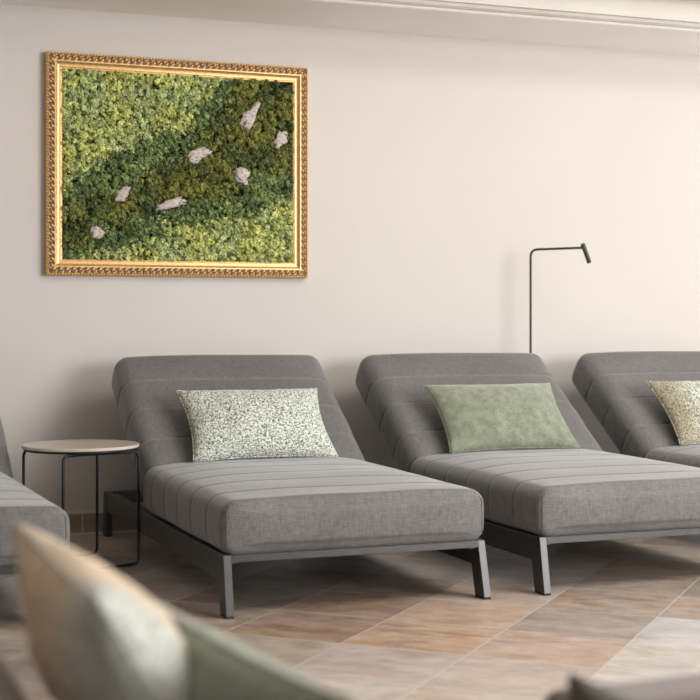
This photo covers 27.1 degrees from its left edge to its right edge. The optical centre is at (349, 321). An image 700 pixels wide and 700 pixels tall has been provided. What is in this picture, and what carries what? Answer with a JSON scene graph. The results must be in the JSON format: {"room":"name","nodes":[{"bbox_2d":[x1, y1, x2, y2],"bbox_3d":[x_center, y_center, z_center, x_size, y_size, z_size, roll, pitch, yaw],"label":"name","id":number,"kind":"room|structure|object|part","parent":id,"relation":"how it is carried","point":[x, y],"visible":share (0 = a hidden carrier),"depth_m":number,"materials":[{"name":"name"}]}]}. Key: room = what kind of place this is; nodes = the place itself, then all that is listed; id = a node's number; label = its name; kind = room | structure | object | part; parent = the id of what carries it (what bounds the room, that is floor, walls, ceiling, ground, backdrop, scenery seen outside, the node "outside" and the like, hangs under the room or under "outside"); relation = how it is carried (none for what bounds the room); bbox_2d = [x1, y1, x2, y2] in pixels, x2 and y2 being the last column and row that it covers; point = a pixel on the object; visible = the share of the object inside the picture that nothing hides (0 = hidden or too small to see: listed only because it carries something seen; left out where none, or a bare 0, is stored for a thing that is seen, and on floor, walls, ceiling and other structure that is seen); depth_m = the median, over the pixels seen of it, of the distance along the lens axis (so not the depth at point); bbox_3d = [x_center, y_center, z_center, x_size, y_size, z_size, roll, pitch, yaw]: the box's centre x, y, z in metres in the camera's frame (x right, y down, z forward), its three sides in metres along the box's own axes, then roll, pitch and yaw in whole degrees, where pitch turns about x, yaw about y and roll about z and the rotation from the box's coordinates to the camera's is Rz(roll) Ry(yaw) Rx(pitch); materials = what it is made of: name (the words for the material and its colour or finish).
{"room":"spa","nodes":[
{"label":"spa","id":0,"kind":"room"},
{"bbox_2d":[0,4,699,511],"bbox_3d":[-0.320,-0.950,8.033,18.000,4.100,0.200,0,0,-20],"label":"wall","id":1,"kind":"structure","parent":0,"point":[437,166],"depth_m":8.13,"materials":[{"name":"paint"}]},
{"bbox_2d":[66,511,102,513],"bbox_3d":[-0.283,0.989,7.932,18.000,0.010,0.014,0,0,-20],"label":"trim","id":2,"kind":"structure","parent":1,"relation":"attached to","point":[83,512],"depth_m":7.52,"materials":[{"name":"beige tile"}]},
{"bbox_2d":[67,513,135,532],"bbox_3d":[-0.283,1.047,7.933,18.000,0.106,0.012,0,0,-20],"label":"baseboard","id":3,"kind":"structure","parent":1,"relation":"attached to","point":[79,523],"depth_m":7.53,"materials":[{"name":"stone"}]},
{"bbox_2d":[70,530,136,534],"bbox_3d":[-0.279,1.096,7.922,18.000,0.008,0.012,0,0,-20],"label":"trim","id":4,"kind":"structure","parent":1,"relation":"attached to","point":[125,530],"depth_m":7.54,"materials":[{"name":"beige tile"}]},
{"bbox_2d":[45,51,307,277],"bbox_3d":[-0.895,-0.814,7.678,1.416,1.148,0.061,0,0,-20],"label":"picture","id":5,"kind":"object","parent":1,"relation":"attached to","point":[157,167],"visible":1,"depth_m":7.66,"materials":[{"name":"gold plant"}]},
{"bbox_2d":[0,532,699,699],"bbox_3d":[1.604,1.150,2.859,18.000,0.100,11.240,0,0,-20],"label":"floor","id":6,"kind":"structure","parent":0,"point":[401,625],"depth_m":5.40,"materials":[{"name":"tile"}]},
{"bbox_2d":[0,651,26,699],"bbox_3d":[-0.146,0.784,1.712,0.720,0.632,1.470,0,0,-20],"label":"lounge chair","id":7,"kind":"object","parent":6,"relation":"on","point":[10,689],"visible":1,"depth_m":1.90,"materials":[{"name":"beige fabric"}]},
{"bbox_2d":[13,518,189,699],"bbox_3d":[-0.288,0.496,1.938,0.275,0.435,0.448,0,0,-28],"label":"cushion","id":8,"kind":"object","parent":7,"relation":"on","point":[92,633],"visible":0.89,"depth_m":1.77,"materials":[{"name":"beige fabric"}]},
{"bbox_2d":[151,598,350,699],"bbox_3d":[-0.133,0.565,1.823,0.193,0.393,0.630,0,0,-37],"label":"cushion","id":9,"kind":"object","parent":7,"relation":"on","point":[221,667],"visible":0.62,"depth_m":1.73,"materials":[{"name":"green fabric"}]},
{"bbox_2d":[0,418,69,574],"bbox_3d":[-1.927,0.634,6.057,1.130,0.932,2.301,0,0,-23],"label":"chaise lounge","id":10,"kind":"object","parent":6,"relation":"on","point":[19,502],"visible":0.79,"depth_m":5.22,"materials":[{"name":"grey fabric"}]},
{"bbox_3d":[-2.156,0.504,6.628,1.109,0.673,0.840,0,0,-23],"label":"mattress","id":11,"kind":"part","parent":10,"relation":"part of","materials":[{"name":"grey fabric"}]},
{"bbox_3d":[-1.940,0.921,6.060,1.080,0.100,2.223,0,0,-23],"label":"frame","id":12,"kind":"part","parent":10,"relation":"part of","materials":[{"name":"grey metal"}]},
{"bbox_3d":[-1.770,0.757,5.649,1.101,0.241,1.371,0,0,-23],"label":"seat mattress","id":13,"kind":"part","parent":10,"relation":"part of","materials":[{"name":"grey fabric"}]},
{"bbox_2d":[21,439,139,567],"bbox_3d":[-1.223,0.827,6.587,0.528,0.545,0.528,0,0,-20],"label":"side table","id":14,"kind":"object","parent":6,"relation":"on","point":[77,447],"visible":0.91,"depth_m":6.54,"materials":[{"name":"beige paint"}]},
{"bbox_3d":[-1.342,0.839,6.734,0.391,0.520,0.013,0,0,-39],"label":"wire leg frame","id":15,"kind":"part","parent":14,"relation":"part of","materials":[{"name":"black metal"}]},
{"bbox_3d":[-1.103,0.839,6.440,0.391,0.520,0.013,0,0,-39],"label":"wire leg frame","id":16,"kind":"part","parent":14,"relation":"part of","materials":[{"name":"black metal"}]},
{"bbox_2d":[103,355,490,618],"bbox_3d":[-0.351,0.634,6.628,1.130,0.932,2.301,0,0,-21],"label":"chaise lounge","id":17,"kind":"object","parent":6,"relation":"on","point":[217,515],"visible":0.88,"depth_m":5.91,"materials":[{"name":"grey fabric"}]},
{"bbox_3d":[-1.244,0.982,7.454,0.033,0.221,0.108,0,0,-21],"label":"leg","id":18,"kind":"part","parent":17,"relation":"part of","materials":[{"name":"grey metal"}]},
{"bbox_3d":[-0.466,0.982,5.426,0.033,0.221,0.129,0,0,-21],"label":"leg","id":19,"kind":"part","parent":17,"relation":"part of","materials":[{"name":"grey metal"}]},
{"bbox_3d":[-0.565,0.504,7.204,1.109,0.673,0.840,0,0,-21],"label":"mattress","id":20,"kind":"part","parent":17,"relation":"part of","materials":[{"name":"grey fabric"}]},
{"bbox_2d":[176,388,338,461],"bbox_3d":[-0.440,0.484,6.899,0.713,0.319,0.329,0,0,-20],"label":"cushion","id":21,"kind":"object","parent":17,"relation":"on","point":[274,423],"visible":1,"depth_m":6.81,"materials":[{"name":"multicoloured fabric"}]},
{"bbox_3d":[-0.365,0.921,6.631,1.080,0.100,2.223,0,0,-21],"label":"frame","id":22,"kind":"part","parent":17,"relation":"part of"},
{"bbox_3d":[-0.206,0.757,6.215,1.101,0.241,1.371,0,0,-21],"label":"seat mattress","id":23,"kind":"part","parent":17,"relation":"part of","materials":[{"name":"grey fabric"}]},
{"bbox_3d":[0.519,0.982,5.804,0.040,0.221,0.129,0,0,-21],"label":"leg","id":24,"kind":"part","parent":17,"relation":"part of","materials":[{"name":"grey metal"}]},
{"bbox_2d":[355,353,699,595],"bbox_3d":[0.887,0.634,7.088,1.130,0.932,2.301,0,0,-21],"label":"chaise lounge","id":25,"kind":"object","parent":6,"relation":"on","point":[534,499],"visible":0.84,"depth_m":6.43,"materials":[{"name":"grey fabric"}]},
{"bbox_3d":[0.674,0.504,7.664,1.109,0.673,0.840,0,0,-21],"label":"mattress","id":26,"kind":"part","parent":25,"relation":"part of","materials":[{"name":"grey fabric"}]},
{"bbox_2d":[423,383,581,453],"bbox_3d":[0.771,0.482,7.354,0.728,0.326,0.334,0,0,-20],"label":"cushion","id":27,"kind":"object","parent":25,"relation":"on","point":[480,417],"visible":1,"depth_m":7.26,"materials":[{"name":"green fabric"}]},
{"bbox_3d":[0.772,0.982,5.887,0.033,0.221,0.129,0,0,-21],"label":"leg","id":28,"kind":"part","parent":25,"relation":"part of","materials":[{"name":"grey metal"}]},
{"bbox_3d":[1.032,0.757,6.676,1.101,0.241,1.371,0,0,-21],"label":"seat mattress","id":29,"kind":"part","parent":25,"relation":"part of","materials":[{"name":"grey fabric"}]},
{"bbox_3d":[0.873,0.921,7.091,1.080,0.100,2.223,0,0,-21],"label":"frame","id":30,"kind":"part","parent":25,"relation":"part of","materials":[{"name":"grey metal"}]},
{"bbox_2d":[529,243,590,352],"bbox_3d":[1.115,0.331,8.146,0.200,1.538,0.465,0,0,-41],"label":"floor lamp","id":31,"kind":"object","parent":6,"relation":"on","point":[583,246],"visible":0.38,"depth_m":8.24,"materials":[{"name":"brown metal"}]},
{"bbox_2d":[544,673,699,699],"bbox_3d":[0.846,0.822,2.043,0.970,0.557,0.720,0,0,-20],"label":"lounge seat","id":32,"kind":"object","parent":6,"relation":"on","point":[681,687],"visible":0.73,"depth_m":2.18,"materials":[{"name":"beige fabric"}]},
{"bbox_2d":[567,673,629,699],"bbox_3d":[0.462,0.654,1.877,0.503,0.354,0.141,0,0,18],"label":"cushion","id":33,"kind":"object","parent":32,"relation":"on","point":[579,688],"visible":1,"depth_m":1.95,"materials":[{"name":"green fabric"}]},
{"bbox_2d":[572,351,699,467],"bbox_3d":[2.125,0.634,7.549,1.130,0.932,2.301,0,0,-21],"label":"chaise lounge","id":34,"kind":"object","parent":6,"relation":"on","point":[613,385],"visible":0.65,"depth_m":7.96,"materials":[{"name":"grey fabric"}]},
{"bbox_3d":[2.271,0.757,7.136,1.101,0.241,1.371,0,0,-21],"label":"seat mattress","id":35,"kind":"part","parent":34,"relation":"part of","materials":[{"name":"grey fabric"}]},
{"bbox_2d":[646,381,699,445],"bbox_3d":[1.991,0.480,7.807,0.713,0.326,0.334,0,0,-20],"label":"cushion","id":36,"kind":"object","parent":34,"relation":"on","point":[680,400],"visible":1,"depth_m":7.69,"materials":[{"name":"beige fabric"}]},
{"bbox_2d":[0,0,699,55],"bbox_3d":[-0.175,-2.210,7.642,18.000,1.181,0.634,0,0,-20],"label":"ceiling","id":37,"kind":"structure","parent":0,"point":[303,13],"depth_m":7.79,"materials":[{"name":"paint"}]},
{"bbox_2d":[319,0,699,31],"bbox_3d":[-0.041,-1.720,7.281,18.000,0.198,0.136,0,0,-20],"label":"trim","id":38,"kind":"structure","parent":37,"relation":"attached to","point":[664,14],"depth_m":7.81,"materials":[{"name":"paint"}]}
]}

